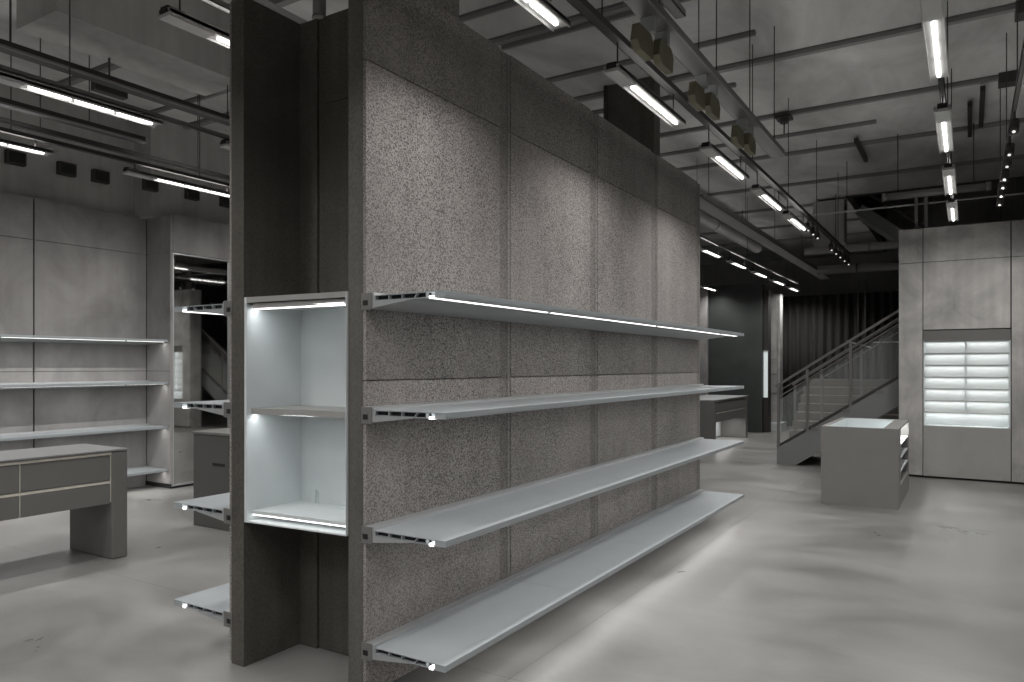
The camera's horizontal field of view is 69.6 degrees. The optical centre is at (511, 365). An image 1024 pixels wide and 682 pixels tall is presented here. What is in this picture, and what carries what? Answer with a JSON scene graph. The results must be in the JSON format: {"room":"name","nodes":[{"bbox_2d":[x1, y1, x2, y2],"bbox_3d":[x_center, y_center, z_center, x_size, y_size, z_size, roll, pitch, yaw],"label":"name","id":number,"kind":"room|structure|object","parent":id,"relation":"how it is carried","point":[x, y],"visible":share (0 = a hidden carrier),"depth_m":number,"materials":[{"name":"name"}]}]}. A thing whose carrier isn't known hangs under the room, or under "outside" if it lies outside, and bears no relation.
{"room":"retail store","nodes":[
{"label":"retail store","id":0,"kind":"room"},
{"bbox_2d":[0,83,133,215],"bbox_3d":[-2.961,-2.515,13.004,0.480,1.270,27.000,0,0,32],"label":"wall","id":1,"kind":"structure","parent":0,"point":[39,179],"depth_m":8.77,"materials":[{"name":"concrete"}]},
{"bbox_2d":[4,149,26,166],"bbox_3d":[-5.567,-2.325,8.266,0.079,0.150,0.200,0,0,32],"label":"junction box","id":2,"kind":"object","parent":1,"relation":"attached to","point":[11,157],"visible":1,"depth_m":8.23,"materials":[{"name":"metal"}]},
{"bbox_2d":[56,161,76,177],"bbox_3d":[-5.278,-2.325,8.734,0.079,0.150,0.200,0,0,32],"label":"junction box","id":3,"kind":"object","parent":1,"relation":"attached to","point":[62,168],"visible":1,"depth_m":8.70,"materials":[{"name":"metal"}]},
{"bbox_2d":[91,169,109,184],"bbox_3d":[-5.067,-2.325,9.074,0.079,0.150,0.200,0,0,32],"label":"junction box","id":4,"kind":"object","parent":1,"relation":"attached to","point":[98,176],"visible":1,"depth_m":9.04,"materials":[{"name":"metal"}]},
{"bbox_2d":[36,0,300,96],"bbox_3d":[0.546,-3.127,4.778,14.100,0.044,0.110,0,0,32],"label":"ceiling beam","id":5,"kind":"structure","parent":1,"relation":"attached to","point":[103,68],"depth_m":7.73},
{"bbox_2d":[128,0,518,121],"bbox_3d":[-1.825,-3.127,7.503,7.200,0.044,0.070,0,0,32],"label":"ceiling beam","id":6,"kind":"structure","parent":1,"relation":"attached to","point":[507,4],"depth_m":6.58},
{"bbox_2d":[0,192,229,488],"bbox_3d":[-4.632,-0.175,9.334,0.700,3.450,19.000,0,0,32],"label":"wall","id":7,"kind":"structure","parent":0,"point":[66,269],"depth_m":8.91,"materials":[{"name":"concrete"}]},
{"bbox_2d":[0,423,167,440],"bbox_3d":[-7.012,0.783,5.335,0.460,0.074,9.496,0,0,32],"label":"wall shelf","id":8,"kind":"object","parent":7,"relation":"attached to","point":[133,427],"visible":1,"depth_m":8.49,"materials":[{"name":"metal"}]},
{"bbox_2d":[0,334,167,344],"bbox_3d":[-7.012,-0.302,5.335,0.460,0.074,9.496,0,0,32],"label":"wall shelf","id":9,"kind":"object","parent":7,"relation":"attached to","point":[3,337],"visible":1,"depth_m":8.47,"materials":[{"name":"metal"}]},
{"bbox_2d":[0,380,167,389],"bbox_3d":[-7.012,0.228,5.335,0.460,0.074,9.496,0,0,32],"label":"wall shelf","id":10,"kind":"object","parent":7,"relation":"attached to","point":[83,384],"visible":1,"depth_m":8.46,"materials":[{"name":"metal"}]},
{"bbox_2d":[127,465,167,476],"bbox_3d":[-7.012,1.323,5.335,0.460,0.074,9.496,0,0,32],"label":"wall shelf","id":11,"kind":"object","parent":7,"relation":"attached to","point":[139,470],"visible":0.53,"depth_m":9.12,"materials":[{"name":"metal"}]},
{"bbox_2d":[171,253,229,485],"bbox_3d":[-4.042,0.050,9.660,0.060,2.941,0.905,0,0,32],"label":"wall mirror","id":12,"kind":"object","parent":7,"relation":"attached to","point":[201,342],"visible":0.6,"depth_m":9.56,"materials":[{"name":"mirror"}]},
{"bbox_2d":[134,116,229,224],"bbox_3d":[-2.205,-2.515,13.418,0.370,1.270,9.500,0,0,32],"label":"wall","id":13,"kind":"structure","parent":0,"point":[169,141],"depth_m":9.63,"materials":[{"name":"concrete"}]},
{"bbox_2d":[142,178,158,191],"bbox_3d":[-4.532,-2.260,9.236,0.079,0.140,0.180,0,0,32],"label":"junction box","id":14,"kind":"object","parent":13,"relation":"attached to","point":[148,185],"visible":0.79,"depth_m":9.20,"materials":[{"name":"metal"}]},
{"bbox_2d":[184,188,199,200],"bbox_3d":[-4.223,-2.260,9.735,0.079,0.140,0.180,0,0,32],"label":"junction box","id":15,"kind":"object","parent":13,"relation":"attached to","point":[190,194],"visible":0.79,"depth_m":9.69,"materials":[{"name":"metal"}]},
{"bbox_2d":[183,0,657,129],"bbox_3d":[1.403,-3.127,6.164,14.100,0.044,0.110,0,0,32],"label":"ceiling beam","id":16,"kind":"structure","parent":13,"relation":"attached to","point":[619,7],"depth_m":6.87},
{"bbox_2d":[545,29,755,82],"bbox_3d":[-0.856,-3.127,8.879,7.400,0.044,0.070,0,0,32],"label":"ceiling beam","id":17,"kind":"structure","parent":13,"relation":"attached to","point":[742,35],"depth_m":7.58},
{"bbox_2d":[230,0,299,666],"bbox_3d":[-0.087,-0.175,5.983,0.114,3.450,5.095,0,0,32],"label":"wall","id":18,"kind":"structure","parent":0,"point":[264,43],"depth_m":3.88,"materials":[{"name":"concrete"}]},
{"bbox_2d":[173,583,231,627],"bbox_3d":[-0.354,1.326,6.093,0.504,0.080,5.010,0,0,32],"label":"wall shelf","id":19,"kind":"object","parent":18,"relation":"attached to","point":[214,603],"visible":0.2,"depth_m":4.04,"materials":[{"name":"metal"}]},
{"bbox_2d":[173,492,231,523],"bbox_3d":[-0.354,0.786,6.093,0.504,0.080,5.010,0,0,32],"label":"wall shelf","id":20,"kind":"object","parent":18,"relation":"attached to","point":[215,506],"visible":0.13,"depth_m":4.03,"materials":[{"name":"metal"}]},
{"bbox_2d":[173,400,231,417],"bbox_3d":[-0.354,0.231,6.093,0.504,0.080,5.010,0,0,32],"label":"wall shelf","id":21,"kind":"object","parent":18,"relation":"attached to","point":[221,407],"visible":0.13,"depth_m":3.96,"materials":[{"name":"metal"}]},
{"bbox_2d":[173,301,231,315],"bbox_3d":[-0.354,-0.299,6.093,0.504,0.080,5.010,0,0,32],"label":"wall shelf","id":22,"kind":"object","parent":18,"relation":"attached to","point":[225,309],"visible":0.12,"depth_m":3.95,"materials":[{"name":"metal"}]},
{"bbox_2d":[300,9,347,655],"bbox_3d":[-0.869,-0.175,3.970,0.675,3.450,0.102,0,0,32],"label":"wall panel","id":23,"kind":"object","parent":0,"point":[324,41],"visible":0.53,"depth_m":4.01,"materials":[{"name":"concrete"}]},
{"bbox_2d":[244,291,347,535],"bbox_3d":[-0.992,0.233,3.771,0.671,1.165,0.375,0,0,32],"label":"display cabinet","id":24,"kind":"object","parent":23,"relation":"attached to","point":[296,345],"visible":0.81,"depth_m":3.93,"materials":[{"name":"white paint"}]},
{"bbox_2d":[251,405,345,417],"bbox_3d":[-0.981,0.235,3.776,0.652,0.030,0.334,0,0,32],"label":"shelf","id":25,"kind":"object","parent":24,"relation":"attached to","point":[257,411],"depth_m":3.75,"materials":[{"name":"metal"}]},
{"bbox_2d":[430,0,458,19],"bbox_3d":[-0.583,-0.800,4.189,0.400,4.700,0.410,0,0,32],"label":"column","id":26,"kind":"structure","parent":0,"point":[450,6],"depth_m":4.19,"materials":[{"name":"concrete"}]},
{"bbox_2d":[0,426,1023,681],"bbox_3d":[3.043,1.610,9.289,14.600,0.120,27.000,0,0,32],"label":"floor","id":27,"kind":"structure","parent":0,"point":[781,583],"depth_m":4.86,"materials":[{"name":"concrete"}]},
{"bbox_2d":[0,444,127,558],"bbox_3d":[-4.480,1.110,4.401,0.650,0.880,4.130,0,0,32],"label":"display table","id":28,"kind":"object","parent":27,"relation":"on","point":[89,481],"visible":1,"depth_m":5.73,"materials":[{"name":"grey paint"}]},
{"bbox_2d":[192,428,229,530],"bbox_3d":[-2.279,1.093,7.149,1.420,0.915,0.860,0,0,32],"label":"base cabinet","id":29,"kind":"object","parent":27,"relation":"on","point":[211,446],"visible":0.23,"depth_m":7.02,"materials":[{"name":"grey paint"}]},
{"bbox_2d":[700,285,707,394],"bbox_3d":[4.549,-0.175,17.576,0.240,3.450,0.120,0,0,32],"label":"pillar","id":30,"kind":"structure","parent":27,"relation":"on","point":[703,292],"depth_m":17.50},
{"bbox_2d":[700,395,747,438],"bbox_3d":[4.079,1.100,15.145,0.900,0.900,2.450,0,0,32],"label":"display table","id":31,"kind":"object","parent":27,"relation":"on","point":[720,415],"visible":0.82,"depth_m":14.96,"materials":[{"name":"metal"}]},
{"bbox_2d":[763,290,770,431],"bbox_3d":[5.948,-0.100,17.181,0.105,3.300,0.320,0,0,32],"label":"column","id":32,"kind":"structure","parent":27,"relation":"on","point":[767,293],"depth_m":17.07,"materials":[{"name":"metal"}]},
{"bbox_2d":[771,294,782,421],"bbox_3d":[6.325,-0.175,17.653,0.240,3.050,0.320,0,0,32],"label":"column","id":33,"kind":"structure","parent":27,"relation":"on","point":[776,299],"depth_m":17.55,"materials":[{"name":"concrete"}]},
{"bbox_2d":[775,309,898,464],"bbox_3d":[5.858,-0.109,11.348,3.200,3.318,1.356,0,0,32],"label":"staircase","id":34,"kind":"structure","parent":27,"relation":"on","point":[881,400],"depth_m":11.32,"materials":[{"name":"metal"}]},
{"bbox_2d":[783,291,898,425],"bbox_3d":[8.693,-0.110,17.564,6.700,3.280,0.178,0,0,32],"label":"curtain","id":35,"kind":"object","parent":27,"relation":"on","point":[814,326],"visible":0.24,"depth_m":18.08,"materials":[{"name":"fabric"}]},
{"bbox_2d":[787,379,898,451],"bbox_3d":[6.469,0.915,14.018,1.950,1.270,2.250,0,0,32],"label":"steps","id":36,"kind":"structure","parent":27,"relation":"on","point":[835,391],"depth_m":14.48,"materials":[{"name":"concrete"}]},
{"bbox_2d":[821,418,908,509],"bbox_3d":[4.235,1.116,8.786,0.777,0.868,1.600,0,0,32],"label":"display counter","id":37,"kind":"object","parent":27,"relation":"on","point":[865,461],"visible":1,"depth_m":8.13,"materials":[{"name":"white paint"}]},
{"bbox_2d":[0,0,1023,265],"bbox_3d":[3.043,-3.250,9.289,14.600,0.200,27.000,0,0,32],"label":"ceiling","id":38,"kind":"structure","parent":0,"point":[976,48],"depth_m":8.15,"materials":[{"name":"concrete"}]},
{"bbox_2d":[0,55,145,143],"bbox_3d":[-4.982,-2.538,3.530,0.092,1.224,6.760,0,0,32],"label":"cable tray","id":39,"kind":"object","parent":38,"relation":"hanging from","point":[10,104],"visible":0.78,"depth_m":5.87,"materials":[{"name":"metal"}]},
{"bbox_2d":[91,58,127,99],"bbox_3d":[-3.079,-2.610,5.639,0.070,1.080,0.250,0,0,32],"label":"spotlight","id":40,"kind":"object","parent":38,"relation":"hanging from","point":[95,87],"visible":0.43,"depth_m":5.62,"materials":[{"name":"metal"}]},
{"bbox_2d":[0,0,229,125],"bbox_3d":[-2.906,-2.588,5.326,0.112,1.124,12.000,0,0,32],"label":"cable tray","id":41,"kind":"object","parent":38,"relation":"hanging from","point":[7,47],"visible":0.39,"depth_m":5.28,"materials":[{"name":"metal"}]},
{"bbox_2d":[0,0,229,139],"bbox_3d":[-2.444,-2.480,5.628,0.030,1.340,11.000,0,0,32],"label":"track","id":42,"kind":"object","parent":38,"relation":"hanging from","point":[3,68],"visible":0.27,"depth_m":4.98,"materials":[{"name":"metal"}]},
{"bbox_2d":[0,71,162,127],"bbox_3d":[-2.904,-1.776,4.886,0.104,0.065,1.206,0,0,32],"label":"lamp","id":43,"kind":"object","parent":42,"relation":"hanging from","point":[5,78],"visible":1,"depth_m":4.88,"materials":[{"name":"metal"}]},
{"bbox_2d":[0,38,229,180],"bbox_3d":[-4.093,-2.560,6.061,0.050,1.180,12.000,0,0,32],"label":"cable tray","id":44,"kind":"object","parent":38,"relation":"hanging from","point":[6,121],"visible":0.43,"depth_m":6.71,"materials":[{"name":"metal"}]},
{"bbox_2d":[0,0,229,186],"bbox_3d":[-3.949,-2.500,5.971,0.050,1.300,12.000,0,0,32],"label":"track","id":45,"kind":"object","parent":38,"relation":"hanging from","point":[10,131],"visible":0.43,"depth_m":6.48,"materials":[{"name":"metal"}]},
{"bbox_2d":[0,138,53,156],"bbox_3d":[-4.161,-1.796,5.629,0.104,0.105,1.206,0,0,32],"label":"lamp","id":46,"kind":"object","parent":45,"relation":"hanging from","point":[3,142],"visible":1,"depth_m":5.96,"materials":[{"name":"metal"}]},
{"bbox_2d":[122,164,229,197],"bbox_3d":[-3.193,-1.796,7.193,0.104,0.105,1.206,0,0,32],"label":"lamp","id":47,"kind":"object","parent":45,"relation":"hanging from","point":[130,171],"visible":0.82,"depth_m":7.05,"materials":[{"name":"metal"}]},
{"bbox_2d":[16,0,229,95],"bbox_3d":[-2.846,-2.749,5.654,0.530,0.799,1.500,0,0,32],"label":"ceiling beam","id":48,"kind":"structure","parent":38,"relation":"attached to","point":[130,33],"depth_m":5.48,"materials":[{"name":"concrete"}]},
{"bbox_2d":[221,0,307,23],"bbox_3d":[-1.873,-2.675,4.099,0.160,0.950,9.000,0,0,32],"label":"cable tray","id":49,"kind":"object","parent":38,"relation":"hanging from","point":[266,3],"visible":0.02,"depth_m":4.62,"materials":[{"name":"metal"}]},
{"bbox_2d":[312,0,325,19],"bbox_3d":[-1.467,-2.895,5.612,0.112,0.510,0.112,0,0,32],"label":"ceiling pipe","id":50,"kind":"object","parent":38,"relation":"attached to","point":[319,6],"visible":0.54,"depth_m":5.57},
{"bbox_2d":[201,0,798,283],"bbox_3d":[1.444,-2.560,8.985,0.040,1.180,20.800,0,0,32],"label":"track","id":51,"kind":"object","parent":38,"relation":"hanging from","point":[219,4],"visible":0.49,"depth_m":12.20,"materials":[{"name":"metal"}]},
{"bbox_2d":[158,0,229,48],"bbox_3d":[-1.468,-1.877,4.280,0.104,0.185,1.206,0,0,32],"label":"lamp","id":52,"kind":"object","parent":51,"relation":"hanging from","point":[169,14],"visible":0.3,"depth_m":3.89,"materials":[{"name":"metal"}]},
{"bbox_2d":[700,245,723,257],"bbox_3d":[3.147,-1.877,11.737,0.104,0.185,1.206,0,0,32],"label":"lamp","id":53,"kind":"object","parent":51,"relation":"hanging from","point":[703,249],"visible":0.91,"depth_m":11.75,"materials":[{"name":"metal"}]},
{"bbox_2d":[500,0,691,50],"bbox_3d":[0.712,-3.127,6.756,1.900,0.044,0.075,0,0,32],"label":"ceiling beam","id":54,"kind":"structure","parent":38,"relation":"attached to","point":[629,13],"depth_m":6.88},
{"bbox_2d":[592,82,736,113],"bbox_3d":[-0.437,-3.127,10.031,6.900,0.044,0.070,0,0,32],"label":"ceiling beam","id":55,"kind":"structure","parent":38,"relation":"attached to","point":[732,85],"depth_m":8.61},
{"bbox_2d":[660,0,685,18],"bbox_3d":[-0.375,-2.570,2.055,0.060,1.160,5.100,0,0,32],"label":"cable tray","id":56,"kind":"object","parent":38,"relation":"hanging from","point":[674,7],"visible":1,"depth_m":4.12,"materials":[{"name":"metal"}]},
{"bbox_2d":[622,0,785,157],"bbox_3d":[0.351,-2.558,3.464,0.132,1.184,8.260,0,0,32],"label":"cable tray","id":57,"kind":"object","parent":38,"relation":"hanging from","point":[682,47],"visible":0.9,"depth_m":4.97,"materials":[{"name":"metal"}]},
{"bbox_2d":[630,15,673,74],"bbox_3d":[0.805,-1.857,4.238,0.090,0.224,0.495,0,0,32],"label":"spotlight","id":58,"kind":"object","parent":57,"relation":"hanging from","point":[642,44],"visible":1,"depth_m":4.18,"materials":[{"name":"metal"}]},
{"bbox_2d":[688,74,719,120],"bbox_3d":[1.321,-1.857,5.071,0.090,0.224,0.495,0,0,32],"label":"spotlight","id":59,"kind":"object","parent":57,"relation":"hanging from","point":[708,101],"visible":1,"depth_m":5.02,"materials":[{"name":"metal"}]},
{"bbox_2d":[730,118,755,155],"bbox_3d":[1.868,-1.857,5.956,0.090,0.224,0.495,0,0,32],"label":"spotlight","id":60,"kind":"object","parent":57,"relation":"hanging from","point":[742,135],"visible":1,"depth_m":5.89,"materials":[{"name":"metal"}]},
{"bbox_2d":[566,0,851,256],"bbox_3d":[1.342,-2.548,5.579,0.062,1.204,17.900,0,0,32],"label":"channel","id":61,"kind":"object","parent":38,"relation":"hanging from","point":[584,7],"visible":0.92,"depth_m":5.55,"materials":[{"name":"metal"}]},
{"bbox_2d":[514,0,570,31],"bbox_3d":[-0.059,-1.847,3.326,0.104,0.205,1.206,0,0,32],"label":"lamp","id":62,"kind":"object","parent":61,"relation":"hanging from","point":[543,11],"visible":1,"depth_m":3.68,"materials":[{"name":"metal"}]},
{"bbox_2d":[603,42,685,127],"bbox_3d":[0.904,-1.847,4.882,0.104,0.205,1.206,0,0,32],"label":"lamp","id":63,"kind":"object","parent":61,"relation":"hanging from","point":[618,73],"visible":1,"depth_m":4.76,"materials":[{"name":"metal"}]},
{"bbox_2d":[699,127,748,180],"bbox_3d":[1.872,-1.847,6.447,0.104,0.205,1.206,0,0,32],"label":"lamp","id":64,"kind":"object","parent":61,"relation":"hanging from","point":[707,148],"visible":1,"depth_m":6.33,"materials":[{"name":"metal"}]},
{"bbox_2d":[750,171,785,211],"bbox_3d":[2.730,-1.847,7.833,0.104,0.205,1.206,0,0,32],"label":"lamp","id":65,"kind":"object","parent":61,"relation":"hanging from","point":[758,190],"visible":1,"depth_m":7.71,"materials":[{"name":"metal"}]},
{"bbox_2d":[781,199,808,230],"bbox_3d":[3.493,-1.847,9.066,0.104,0.205,1.206,0,0,32],"label":"lamp","id":66,"kind":"object","parent":61,"relation":"hanging from","point":[788,215],"visible":1,"depth_m":8.94,"materials":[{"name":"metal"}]},
{"bbox_2d":[700,209,761,252],"bbox_3d":[3.208,-2.787,12.597,0.253,0.726,8.000,0,0,32],"label":"duct pipe","id":67,"kind":"object","parent":38,"relation":"hanging from","point":[712,223],"visible":0.43,"depth_m":13.83,"materials":[{"name":"metal"}]},
{"bbox_2d":[700,157,830,278],"bbox_3d":[4.901,-2.610,13.431,0.220,1.080,10.000,0,0,32],"label":"cable tray","id":68,"kind":"object","parent":38,"relation":"hanging from","point":[708,204],"visible":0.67,"depth_m":11.38,"materials":[{"name":"metal"}]},
{"bbox_2d":[660,119,876,156],"bbox_3d":[1.230,-3.127,11.586,8.100,0.044,0.070,0,0,32],"label":"trim","id":69,"kind":"structure","parent":38,"relation":"attached to","point":[869,122],"depth_m":9.89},
{"bbox_2d":[711,200,846,215],"bbox_3d":[3.348,-3.127,15.921,7.140,0.044,0.100,0,0,32],"label":"trim","id":70,"kind":"structure","parent":38,"relation":"attached to","point":[803,205],"depth_m":14.79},
{"bbox_2d":[700,218,859,234],"bbox_3d":[4.400,-3.127,17.621,7.140,0.044,0.100,0,0,32],"label":"trim","id":71,"kind":"structure","parent":38,"relation":"attached to","point":[851,219],"depth_m":16.61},
{"bbox_2d":[775,113,792,133],"bbox_3d":[3.393,-2.997,9.190,0.180,0.214,0.200,0,0,32],"label":"ceiling hook","id":72,"kind":"object","parent":38,"relation":"attached to","point":[782,119],"visible":0.9,"depth_m":9.15,"materials":[{"name":"metal"}]},
{"bbox_2d":[703,232,869,247],"bbox_3d":[5.400,-3.127,19.237,7.140,0.044,0.100,0,0,32],"label":"trim","id":73,"kind":"structure","parent":38,"relation":"attached to","point":[858,233],"depth_m":18.23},
{"bbox_2d":[660,75,997,137],"bbox_3d":[3.308,-3.127,9.242,14.100,0.044,0.100,0,0,32],"label":"ceiling beam","id":74,"kind":"structure","parent":38,"relation":"attached to","point":[993,78],"depth_m":8.73,"materials":[{"name":"metal"}]},
{"bbox_2d":[813,199,846,246],"bbox_3d":[6.049,-2.700,14.014,0.540,0.800,0.400,0,0,32],"label":"bulkhead","id":75,"kind":"object","parent":38,"relation":"attached to","point":[827,221],"visible":0.64,"depth_m":13.85,"materials":[{"name":"concrete"}]},
{"bbox_2d":[678,118,1023,170],"bbox_3d":[4.271,-3.127,10.798,14.100,0.044,0.100,0,0,32],"label":"trim","id":76,"kind":"structure","parent":38,"relation":"attached to","point":[991,124],"depth_m":10.35,"materials":[{"name":"metal"}]},
{"bbox_2d":[817,261,898,274],"bbox_3d":[8.012,-2.523,14.563,3.700,1.254,0.207,0,0,32],"label":"duct pipe","id":77,"kind":"object","parent":38,"relation":"hanging from","point":[893,265],"visible":0.44,"depth_m":15.05,"materials":[{"name":"metal"}]},
{"bbox_2d":[854,137,867,161],"bbox_3d":[4.998,-3.077,10.548,0.050,0.054,1.200,0,0,32],"label":"strut","id":78,"kind":"object","parent":38,"relation":"attached to","point":[856,140],"visible":1,"depth_m":10.46,"materials":[{"name":"metal"}]},
{"bbox_2d":[700,154,1023,197],"bbox_3d":[5.308,-3.127,12.474,14.100,0.044,0.100,0,0,32],"label":"trim","id":79,"kind":"structure","parent":38,"relation":"attached to","point":[1021,156],"depth_m":12.07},
{"bbox_2d":[804,194,1000,254],"bbox_3d":[7.002,-2.600,12.836,3.600,1.100,0.161,0,0,32],"label":"duct pipe","id":80,"kind":"object","parent":38,"relation":"hanging from","point":[867,246],"visible":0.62,"depth_m":13.26,"materials":[{"name":"metal"}]},
{"bbox_2d":[796,193,1023,216],"bbox_3d":[6.780,-2.759,10.387,5.400,0.782,0.024,0,0,32],"label":"pipe","id":81,"kind":"object","parent":38,"relation":"hanging from","point":[1015,193],"visible":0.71,"depth_m":10.95,"materials":[{"name":"metal"}]},
{"bbox_2d":[882,123,990,201],"bbox_3d":[5.627,-2.701,9.806,1.260,0.898,0.115,0,0,32],"label":"duct pipe","id":82,"kind":"object","parent":38,"relation":"hanging from","point":[986,186],"visible":1,"depth_m":9.80,"materials":[{"name":"metal"}]},
{"bbox_2d":[938,1,953,198],"bbox_3d":[1.740,-2.510,3.098,0.035,1.280,14.100,0,0,32],"label":"track","id":83,"kind":"object","parent":38,"relation":"hanging from","point":[941,81],"visible":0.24,"depth_m":6.37,"materials":[{"name":"metal"}]},
{"bbox_2d":[918,0,948,81],"bbox_3d":[2.302,-1.806,4.005,0.104,0.125,1.206,0,0,32],"label":"lamp","id":84,"kind":"object","parent":83,"relation":"hanging from","point":[932,12],"visible":1,"depth_m":3.94,"materials":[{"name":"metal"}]},
{"bbox_2d":[934,97,953,153],"bbox_3d":[3.265,-1.806,5.561,0.104,0.125,1.206,0,0,32],"label":"lamp","id":85,"kind":"object","parent":83,"relation":"hanging from","point":[942,111],"visible":1,"depth_m":5.42,"materials":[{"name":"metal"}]},
{"bbox_2d":[941,158,956,195],"bbox_3d":[4.196,-1.806,7.066,0.104,0.125,1.206,0,0,32],"label":"lamp","id":86,"kind":"object","parent":83,"relation":"hanging from","point":[948,170],"visible":1,"depth_m":6.93,"materials":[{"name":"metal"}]},
{"bbox_2d":[946,194,958,221],"bbox_3d":[5.054,-1.806,8.453,0.104,0.125,1.206,0,0,32],"label":"lamp","id":87,"kind":"object","parent":83,"relation":"hanging from","point":[951,204],"visible":0.98,"depth_m":8.29,"materials":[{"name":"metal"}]},
{"bbox_2d":[968,101,972,137],"bbox_3d":[5.752,-3.077,9.258,0.050,0.054,1.400,0,0,32],"label":"strut","id":88,"kind":"object","parent":38,"relation":"attached to","point":[970,104],"visible":1,"depth_m":9.10,"materials":[{"name":"metal"}]},
{"bbox_2d":[979,85,985,127],"bbox_3d":[5.618,-3.077,8.813,0.050,0.054,1.500,0,0,32],"label":"strut","id":89,"kind":"object","parent":38,"relation":"attached to","point":[982,88],"visible":1,"depth_m":8.68,"materials":[{"name":"metal"}]},
{"bbox_2d":[998,70,1016,88],"bbox_3d":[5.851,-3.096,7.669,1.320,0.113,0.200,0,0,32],"label":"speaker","id":90,"kind":"object","parent":38,"relation":"attached to","point":[1011,75],"visible":0.8,"depth_m":7.91,"materials":[{"name":"metal"}]},
{"bbox_2d":[997,0,1023,194],"bbox_3d":[4.189,-2.578,6.169,0.042,1.144,5.900,0,0,32],"label":"track","id":91,"kind":"object","parent":38,"relation":"hanging from","point":[1020,71],"visible":0.49,"depth_m":5.56,"materials":[{"name":"metal"}]},
{"bbox_2d":[1005,136,1014,156],"bbox_3d":[4.341,-1.905,6.427,0.066,0.180,0.113,0,0,42],"label":"spotlight","id":92,"kind":"object","parent":91,"relation":"hanging from","point":[1010,147],"visible":1,"depth_m":6.41,"materials":[{"name":"metal"}]},
{"bbox_2d":[1009,111,1019,134],"bbox_3d":[3.947,-1.905,5.790,0.066,0.180,0.113,0,0,42],"label":"spotlight","id":93,"kind":"object","parent":91,"relation":"hanging from","point":[1014,125],"visible":1,"depth_m":5.77,"materials":[{"name":"metal"}]},
{"bbox_2d":[1014,0,1023,22],"bbox_3d":[4.763,-3.096,6.225,0.850,0.113,0.200,0,0,32],"label":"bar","id":94,"kind":"object","parent":38,"relation":"attached to","point":[1020,2],"visible":0.8,"depth_m":6.36,"materials":[{"name":"metal"}]},
{"bbox_2d":[348,0,699,681],"bbox_3d":[0.598,-0.175,5.595,0.110,3.450,5.035,0,0,32],"label":"wall","id":95,"kind":"structure","parent":0,"point":[470,171],"depth_m":4.30,"materials":[{"name":"concrete"}]},
{"bbox_2d":[361,489,743,672],"bbox_3d":[0.819,1.326,5.432,0.484,0.080,5.000,0,0,32],"label":"wall shelf","id":96,"kind":"object","parent":95,"relation":"attached to","point":[444,638],"visible":1,"depth_m":4.18,"materials":[{"name":"metal"}]},
{"bbox_2d":[361,437,743,547],"bbox_3d":[0.819,0.786,5.432,0.484,0.080,5.000,0,0,32],"label":"wall shelf","id":97,"kind":"object","parent":95,"relation":"attached to","point":[444,526],"visible":1,"depth_m":4.18,"materials":[{"name":"metal"}]},
{"bbox_2d":[361,290,743,339],"bbox_3d":[0.819,-0.299,5.432,0.484,0.080,5.000,0,0,32],"label":"wall shelf","id":98,"kind":"object","parent":95,"relation":"attached to","point":[443,302],"visible":1,"depth_m":4.08,"materials":[{"name":"metal"}]},
{"bbox_2d":[361,384,743,423],"bbox_3d":[0.819,0.231,5.432,0.484,0.080,5.000,0,0,32],"label":"wall shelf","id":99,"kind":"object","parent":95,"relation":"attached to","point":[486,406],"visible":1,"depth_m":4.03,"materials":[{"name":"metal"}]},
{"bbox_2d":[604,77,659,155],"bbox_3d":[1.335,-0.800,8.229,0.590,4.700,0.200,0,0,32],"label":"column","id":100,"kind":"structure","parent":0,"point":[622,110],"depth_m":8.13,"materials":[{"name":"concrete"}]},
{"bbox_2d":[573,3,1014,102],"bbox_3d":[2.356,-3.127,7.703,14.100,0.044,0.110,0,0,32],"label":"ceiling beam","id":101,"kind":"structure","parent":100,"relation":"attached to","point":[1008,8],"depth_m":7.15,"materials":[{"name":"metal"}]},
{"bbox_2d":[708,283,765,432],"bbox_3d":[5.159,-0.175,17.593,1.660,3.450,0.350,0,0,32],"label":"wall","id":102,"kind":"structure","parent":0,"point":[732,360],"depth_m":17.27,"materials":[{"name":"paint"}]},
{"bbox_2d":[700,179,1023,296],"bbox_3d":[10.199,-1.950,20.854,14.600,7.000,0.200,0,0,32],"label":"wall","id":103,"kind":"structure","parent":0,"point":[985,210],"depth_m":20.68,"materials":[{"name":"concrete"}]},
{"bbox_2d":[845,176,1023,241],"bbox_3d":[10.605,-2.050,14.194,7.300,7.200,10.700,0,0,32],"label":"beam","id":104,"kind":"structure","parent":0,"point":[866,200],"depth_m":15.29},
{"bbox_2d":[850,280,871,347],"bbox_3d":[7.507,-1.108,15.934,0.509,1.484,0.024,0,0,32],"label":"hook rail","id":105,"kind":"object","parent":104,"relation":"hanging from","point":[858,280],"visible":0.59,"depth_m":15.92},
{"bbox_2d":[855,204,901,240],"bbox_3d":[7.740,-2.075,13.791,2.276,1.905,1.100,0,0,32],"label":"soffit","id":106,"kind":"structure","parent":104,"relation":"attached to","point":[871,219],"depth_m":13.75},
{"bbox_2d":[870,195,928,227],"bbox_3d":[7.339,-2.575,13.333,1.987,1.597,0.040,0,0,32],"label":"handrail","id":107,"kind":"object","parent":106,"relation":"attached to","point":[875,197],"visible":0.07,"depth_m":13.48,"materials":[{"name":"metal"}]},
{"bbox_2d":[899,220,1023,483],"bbox_3d":[7.989,-0.175,8.944,5.825,3.450,0.320,0,0,32],"label":"wall","id":108,"kind":"structure","parent":0,"point":[969,276],"depth_m":9.98,"materials":[{"name":"concrete"}]},
{"bbox_2d":[924,196,927,227],"bbox_3d":[5.794,-2.140,10.315,0.040,0.480,0.040,0,0,32],"label":"post","id":109,"kind":"object","parent":108,"relation":"on","point":[925,198],"visible":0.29,"depth_m":10.29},
{"bbox_2d":[923,329,1010,480],"bbox_3d":[6.178,0.520,10.031,1.002,2.000,0.258,0,0,32],"label":"shelf unit","id":110,"kind":"object","parent":108,"relation":"attached to","point":[967,373],"visible":1,"depth_m":10.04,"materials":[{"name":"metal"}]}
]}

